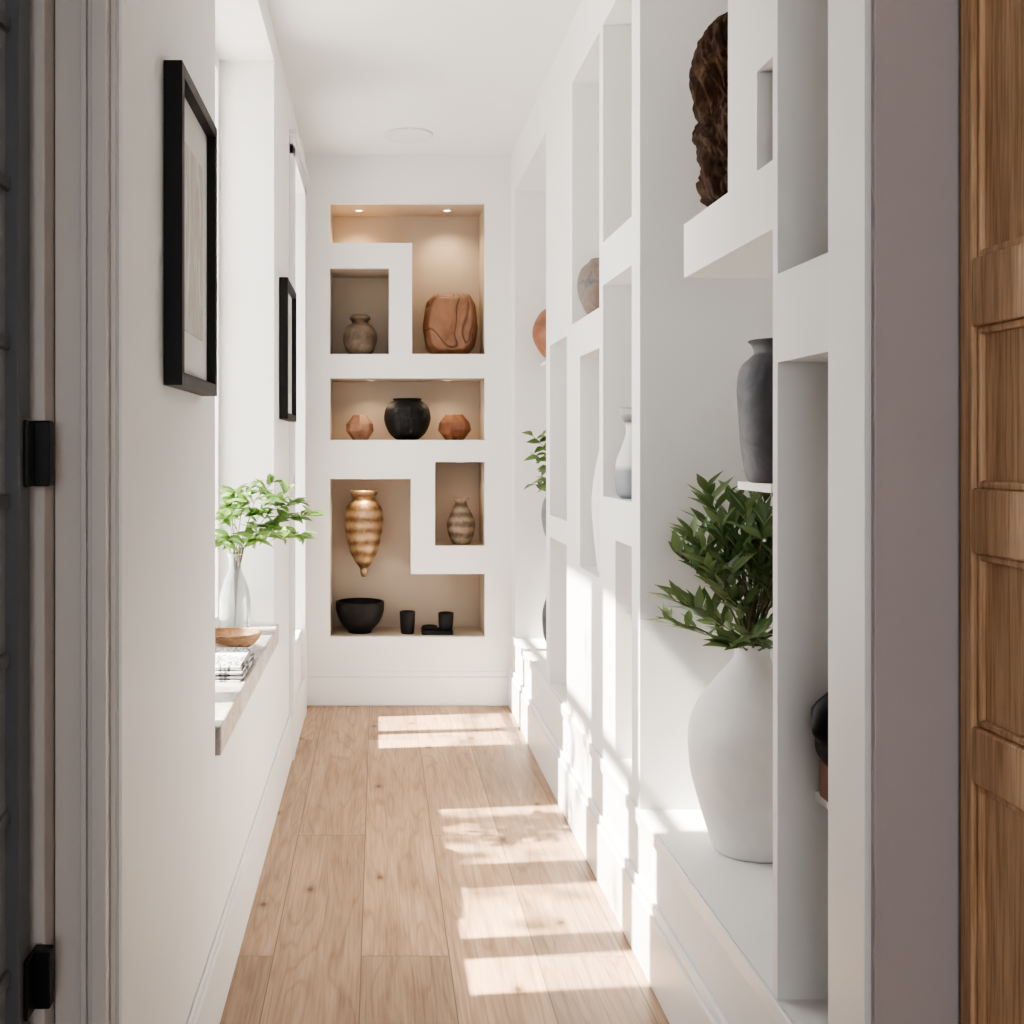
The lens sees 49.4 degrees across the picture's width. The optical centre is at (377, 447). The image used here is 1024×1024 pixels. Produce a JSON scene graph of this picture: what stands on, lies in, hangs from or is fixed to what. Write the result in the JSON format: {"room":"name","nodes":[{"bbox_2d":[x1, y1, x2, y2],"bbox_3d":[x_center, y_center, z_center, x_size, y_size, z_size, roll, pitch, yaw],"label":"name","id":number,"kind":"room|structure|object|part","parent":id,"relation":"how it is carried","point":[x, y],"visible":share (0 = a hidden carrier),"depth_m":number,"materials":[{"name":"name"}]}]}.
{"room":"home hallway","nodes":[
{"label":"home hallway","id":0,"kind":"room"},
{"bbox_2d":[117,0,118,1023],"bbox_3d":[-1.274,-0.085,1.510,1.851,2.600,0.064,0,0,0],"label":"wall","id":1,"kind":"structure","parent":0,"point":[117,0],"depth_m":1.48,"materials":[{"name":"beige paint"}]},
{"bbox_2d":[30,0,54,1023],"bbox_3d":[-0.466,0.140,1.450,0.068,2.150,0.049,0,0,0],"label":"trim","id":2,"kind":"structure","parent":1,"relation":"attached to","point":[42,12],"depth_m":1.43,"materials":[{"name":"beige paint"}]},
{"bbox_2d":[55,0,116,1023],"bbox_3d":[-0.425,-0.085,1.464,0.149,2.600,0.031,0,0,0],"label":"trim","id":3,"kind":"structure","parent":1,"relation":"attached to","point":[85,30],"depth_m":1.46,"materials":[{"name":"beige paint"}]},
{"bbox_2d":[119,0,304,1023],"bbox_3d":[-0.502,-0.085,3.531,0.315,2.600,4.098,0,0,0],"label":"wall","id":4,"kind":"structure","parent":0,"point":[187,812],"depth_m":2.04,"materials":[{"name":"white paint"}]},
{"bbox_2d":[164,60,216,395],"bbox_3d":[-0.329,-0.362,1.958,0.030,0.522,0.385,0,0,0],"label":"framed picture","id":5,"kind":"object","parent":4,"relation":"attached to","point":[190,132],"visible":1,"depth_m":1.91},
{"bbox_2d":[185,142,202,340],"bbox_3d":[-0.330,-0.362,1.958,0.002,0.322,0.215,0,0,0],"label":"artwork","id":6,"kind":"object","parent":5,"relation":"attached to","point":[193,163],"depth_m":1.96},
{"bbox_2d":[215,51,219,627],"bbox_3d":[-0.550,-0.347,2.990,0.050,1.875,1.320,0,0,0],"label":"frame","id":7,"kind":"object","parent":4,"relation":"attached to","point":[217,62],"visible":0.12,"depth_m":3.62,"materials":[{"name":"white paint"}]},
{"bbox_2d":[186,713,291,1023],"bbox_3d":[-0.339,1.123,2.891,0.012,0.185,2.778,0,0,0],"label":"baseboard","id":8,"kind":"structure","parent":4,"relation":"attached to","point":[210,998],"depth_m":2.66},
{"bbox_2d":[215,624,278,755],"bbox_3d":[-0.481,0.622,3.014,0.297,0.064,1.361,0,0,0],"label":"window sill","id":9,"kind":"structure","parent":4,"relation":"attached to","point":[231,698],"depth_m":2.72,"materials":[{"name":"white paint"}]},
{"bbox_2d":[215,647,254,681],"bbox_3d":[-0.409,0.570,2.922,0.133,0.038,0.306,0,0,0],"label":"stack","id":10,"kind":"object","parent":9,"relation":"on","point":[232,664],"visible":0.61,"depth_m":2.85,"materials":[{"name":"white paper"}]},
{"bbox_2d":[215,627,261,646],"bbox_3d":[-0.425,0.562,3.200,0.174,0.056,0.174,0,0,0],"label":"wooden bowl","id":11,"kind":"object","parent":9,"relation":"on","point":[224,636],"visible":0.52,"depth_m":3.16,"materials":[{"name":"brown wood"}]},
{"bbox_2d":[215,473,325,627],"bbox_3d":[-0.346,0.335,3.428,0.380,0.511,0.308,0,0,-19],"label":"potted plant","id":12,"kind":"object","parent":9,"relation":"on","point":[227,513],"visible":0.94,"depth_m":3.43,"materials":[{"name":"green plant"}]},
{"bbox_2d":[219,552,250,627],"bbox_3d":[-0.455,0.462,3.500,0.100,0.256,0.100,0,0,0],"label":"vase","id":13,"kind":"object","parent":12,"relation":"attached to","point":[237,565],"depth_m":3.49,"materials":[{"name":"clear glass"}]},
{"bbox_2d":[279,277,296,421],"bbox_3d":[-0.329,-0.348,4.035,0.030,0.494,0.410,0,0,0],"label":"framed picture","id":14,"kind":"object","parent":4,"relation":"attached to","point":[287,294],"visible":1,"depth_m":3.83},
{"bbox_2d":[288,313,290,394],"bbox_3d":[-0.330,-0.348,4.035,0.002,0.294,0.240,0,0,0],"label":"artwork","id":15,"kind":"object","parent":14,"relation":"attached to","point":[289,314],"depth_m":4.09},
{"bbox_2d":[289,129,308,759],"bbox_3d":[-0.330,-0.010,4.660,0.030,2.450,0.800,0,0,0],"label":"trim","id":16,"kind":"structure","parent":4,"relation":"attached to","point":[298,703],"depth_m":4.70,"materials":[{"name":"white paint"}]},
{"bbox_2d":[330,205,483,635],"bbox_3d":[0.142,-0.085,5.407,0.975,2.600,0.345,0,0,0],"label":"wall","id":17,"kind":"structure","parent":0,"point":[448,247],"depth_m":5.50,"materials":[{"name":"beige paint"}]},
{"bbox_2d":[336,598,383,633],"bbox_3d":[-0.088,0.817,5.341,0.236,0.152,0.236,0,0,0],"label":"bowl","id":18,"kind":"object","parent":17,"relation":"in","point":[357,615],"visible":1,"depth_m":5.26,"materials":[{"name":"ceramic"}]},
{"bbox_2d":[343,314,376,353],"bbox_3d":[-0.087,-0.543,5.310,0.164,0.198,0.164,0,0,0],"label":"jar","id":19,"kind":"object","parent":17,"relation":"in","point":[359,337],"visible":0.97,"depth_m":5.25,"materials":[{"name":"brown ceramic"}]},
{"bbox_2d":[346,415,373,439],"bbox_3d":[-0.090,-0.099,5.341,0.126,0.122,0.129,0,0,26],"label":"clay pot","id":20,"kind":"object","parent":17,"relation":"in","point":[359,427],"visible":0.93,"depth_m":5.30,"materials":[{"name":"orange ceramic"}]},
{"bbox_2d":[345,490,382,576],"bbox_3d":[-0.069,0.420,5.402,0.190,0.424,0.195,0,0,0],"label":"vase","id":21,"kind":"object","parent":17,"relation":"attached to","point":[364,517],"depth_m":5.34,"materials":[{"name":"brown metal"}]},
{"bbox_2d":[384,398,430,439],"bbox_3d":[0.142,-0.139,5.340,0.226,0.202,0.227,0,0,0],"label":"vase","id":22,"kind":"object","parent":17,"relation":"in","point":[404,418],"visible":1,"depth_m":5.26,"materials":[{"name":"ceramic"}]},
{"bbox_2d":[400,610,414,633],"bbox_3d":[0.142,0.840,5.300,0.076,0.107,0.076,0,0,0],"label":"cup","id":23,"kind":"object","parent":17,"relation":"in","point":[407,617],"visible":1,"depth_m":5.27,"materials":[{"name":"ceramic"}]},
{"bbox_2d":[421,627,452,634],"bbox_3d":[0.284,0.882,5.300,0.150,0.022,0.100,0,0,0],"label":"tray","id":24,"kind":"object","parent":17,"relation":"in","point":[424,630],"depth_m":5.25,"materials":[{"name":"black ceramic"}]},
{"bbox_2d":[421,611,453,634],"bbox_3d":[0.287,0.843,5.300,0.155,0.101,0.100,0,0,0],"label":"tray","id":25,"kind":"object","parent":17,"relation":"in","point":[445,618],"visible":1,"depth_m":5.27,"materials":[{"name":"ceramic"}]},
{"bbox_3d":[0.249,0.867,5.300,0.076,0.024,0.076,0,0,0],"label":"dish","id":26,"kind":"part","parent":25,"relation":"part of","materials":[{"name":"black ceramic"}]},
{"bbox_2d":[438,611,453,629],"bbox_3d":[0.327,0.836,5.300,0.074,0.087,0.074,0,0,0],"label":"cup","id":27,"kind":"object","parent":25,"relation":"on","point":[445,618],"depth_m":5.27,"materials":[{"name":"black ceramic"}]},
{"bbox_2d":[423,294,477,353],"bbox_3d":[0.350,-0.594,5.333,0.263,0.300,0.194,0,0,0],"label":"vase","id":28,"kind":"object","parent":17,"relation":"in","point":[450,326],"visible":0.92,"depth_m":5.25,"materials":[{"name":"brown wood"}]},
{"bbox_2d":[438,414,470,439],"bbox_3d":[0.366,-0.100,5.341,0.155,0.124,0.157,0,0,-24],"label":"clay bowl","id":29,"kind":"object","parent":17,"relation":"in","point":[452,426],"visible":0.92,"depth_m":5.29,"materials":[{"name":"ceramic"}]},
{"bbox_2d":[447,497,474,544],"bbox_3d":[0.400,0.351,5.300,0.137,0.224,0.137,0,0,0],"label":"patterned vase","id":30,"kind":"object","parent":17,"relation":"in","point":[460,522],"visible":1,"depth_m":5.26,"materials":[{"name":"ceramic"}]},
{"bbox_2d":[305,155,510,670],"bbox_3d":[0.143,-0.085,5.218,0.975,2.600,0.035,0,0,0],"label":"wall","id":31,"kind":"structure","parent":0,"point":[485,180],"depth_m":5.20,"materials":[{"name":"beige paint"}]},
{"bbox_2d":[307,671,509,705],"bbox_3d":[0.142,1.135,5.191,0.975,0.160,0.018,0,0,0],"label":"baseboard","id":32,"kind":"structure","parent":31,"relation":"attached to","point":[324,688],"depth_m":5.18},
{"bbox_2d":[267,0,581,154],"bbox_3d":[0.000,-1.435,1.500,4.400,0.100,8.200,0,0,0],"label":"ceiling","id":33,"kind":"structure","parent":0,"point":[471,74],"depth_m":4.01,"materials":[{"name":"paint"}]},
{"bbox_2d":[384,128,432,142],"bbox_3d":[0.135,-1.380,4.860,0.216,0.008,0.216,0,0,0],"label":"ceiling speaker","id":34,"kind":"object","parent":33,"relation":"attached to","point":[400,135],"depth_m":4.86},
{"bbox_2d":[220,706,669,1023],"bbox_3d":[0.000,1.265,1.500,4.400,0.100,8.200,0,0,0],"label":"floor","id":35,"kind":"structure","parent":0,"point":[422,865],"depth_m":3.01,"materials":[{"name":"brown wood"}]},
{"bbox_2d":[0,0,29,1023],"bbox_3d":[-0.462,0.160,0.989,0.040,2.090,0.818,0,0,0],"label":"frame","id":36,"kind":"object","parent":35,"relation":"on","point":[15,22],"visible":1,"depth_m":1.35,"materials":[{"name":"black metal"}]},
{"bbox_2d":[0,0,5,1023],"bbox_3d":[-0.462,0.145,1.012,0.008,1.860,0.683,0,0,0],"label":"pane","id":37,"kind":"object","parent":36,"relation":"attached to","point":[2,2],"visible":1,"depth_m":1.34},
{"bbox_2d":[24,420,53,1020],"bbox_3d":[-0.430,0.015,1.395,0.024,1.400,0.050,0,0,0],"label":"hinges","id":38,"kind":"object","parent":36,"relation":"attached to","point":[38,435],"visible":1,"depth_m":1.40,"materials":[{"name":"black metal"}]},
{"bbox_2d":[511,0,870,1023],"bbox_3d":[0.845,-0.085,3.495,0.430,2.600,4.170,0,0,0],"label":"wall","id":39,"kind":"structure","parent":0,"point":[605,166],"depth_m":2.65,"materials":[{"name":"white paint"}]},
{"bbox_2d":[522,430,545,535],"bbox_3d":[0.769,0.100,4.661,0.313,0.600,0.340,0,0,0],"label":"potted plant","id":40,"kind":"object","parent":39,"relation":"on","point":[542,486],"visible":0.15,"depth_m":4.65,"materials":[{"name":"green plant"}]},
{"bbox_3d":[0.775,0.299,4.660,0.164,0.202,0.164,0,0,0],"label":"planter","id":41,"kind":"part","parent":40,"relation":"part of","materials":[{"name":"white ceramic"}]},
{"bbox_2d":[532,309,545,357],"bbox_3d":[0.805,-0.511,4.870,0.242,0.252,0.242,0,0,0],"label":"round terracotta pot","id":42,"kind":"object","parent":39,"relation":"on","point":[539,328],"visible":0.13,"depth_m":4.82,"materials":[{"name":"orange ceramic"}]},
{"bbox_2d":[542,599,545,640],"bbox_3d":[0.800,0.719,4.850,0.152,0.312,0.152,0,0,0],"label":"floor vase","id":43,"kind":"object","parent":39,"relation":"on","point":[544,606],"visible":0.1,"depth_m":4.83,"materials":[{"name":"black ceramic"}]},
{"bbox_2d":[577,257,598,314],"bbox_3d":[0.709,-0.497,3.460,0.160,0.194,0.162,0,0,0],"label":"pot","id":44,"kind":"object","parent":39,"relation":"on","point":[588,278],"visible":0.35,"depth_m":3.41,"materials":[{"name":"beige ceramic"}]},
{"bbox_2d":[592,454,598,571],"bbox_3d":[0.700,0.089,3.300,0.117,0.562,0.117,0,0,0],"label":"vase","id":45,"kind":"object","parent":39,"relation":"on","point":[595,490],"visible":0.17,"depth_m":3.28,"materials":[{"name":"ceramic"}]},
{"bbox_2d":[615,408,631,498],"bbox_3d":[0.695,0.014,2.950,0.116,0.242,0.116,0,0,0],"label":"vase","id":46,"kind":"object","parent":39,"relation":"on","point":[623,466],"visible":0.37,"depth_m":2.92,"materials":[{"name":"ceramic"}]},
{"bbox_2d":[508,633,793,1023],"bbox_3d":[0.622,1.042,3.360,0.016,0.345,3.640,0,0,0],"label":"baseboard","id":47,"kind":"structure","parent":39,"relation":"attached to","point":[679,989],"depth_m":2.66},
{"bbox_2d":[641,470,772,862],"bbox_3d":[0.775,0.444,2.383,0.402,0.852,0.500,0,0,0],"label":"vase","id":48,"kind":"object","parent":39,"relation":"on","point":[730,733],"visible":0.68,"depth_m":2.32,"materials":[{"name":"ceramic"}]},
{"bbox_2d":[689,12,727,206],"bbox_3d":[0.716,-0.658,2.171,0.178,0.395,0.194,0,0,-20],"label":"driftwood sculpture","id":49,"kind":"object","parent":39,"relation":"on","point":[708,72],"visible":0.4,"depth_m":2.14,"materials":[{"name":"brown wood"}]},
{"bbox_2d":[737,338,772,483],"bbox_3d":[0.748,-0.068,2.050,0.149,0.266,0.153,0,0,0],"label":"jar","id":50,"kind":"object","parent":39,"relation":"on","point":[755,376],"visible":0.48,"depth_m":2.01,"materials":[{"name":"ceramic"}]},
{"bbox_2d":[811,692,827,801],"bbox_3d":[0.730,0.451,1.666,0.155,0.178,0.108,0,0,0],"label":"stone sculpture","id":51,"kind":"object","parent":39,"relation":"on","point":[819,711],"visible":0.14,"depth_m":1.66,"materials":[{"name":"brown stone"}]},
{"bbox_2d":[828,0,868,1023],"bbox_3d":[0.627,-0.085,1.472,0.006,2.600,0.123,0,0,0],"label":"trim","id":52,"kind":"structure","parent":39,"relation":"attached to","point":[848,20],"depth_m":1.46,"materials":[{"name":"white paint"}]},
{"bbox_2d":[961,0,1023,1023],"bbox_3d":[0.758,0.170,1.006,0.045,2.070,0.772,0,0,0],"label":"stile","id":53,"kind":"object","parent":39,"relation":"attached to","point":[992,284],"visible":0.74,"depth_m":1.36,"materials":[{"name":"brown wood"}]},
{"bbox_2d":[977,0,1023,1023],"bbox_3d":[0.758,0.125,1.047,0.033,1.780,0.634,0,0,0],"label":"beading","id":54,"kind":"object","parent":53,"relation":"attached to","point":[982,250],"visible":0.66,"depth_m":1.36,"materials":[{"name":"brown wood"}]},
{"bbox_2d":[986,0,1023,1023],"bbox_3d":[0.758,0.125,1.047,0.019,1.780,0.634,0,0,0],"label":"panels","id":55,"kind":"object","parent":53,"relation":"attached to","point":[1004,18],"visible":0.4,"depth_m":1.31,"materials":[{"name":"brown wood"}]},
{"bbox_2d":[871,0,960,1023],"bbox_3d":[1.416,-0.085,1.403,1.568,2.600,0.011,0,0,0],"label":"wall","id":56,"kind":"structure","parent":0,"point":[916,44],"depth_m":1.40,"materials":[{"name":"paint"}]}
]}

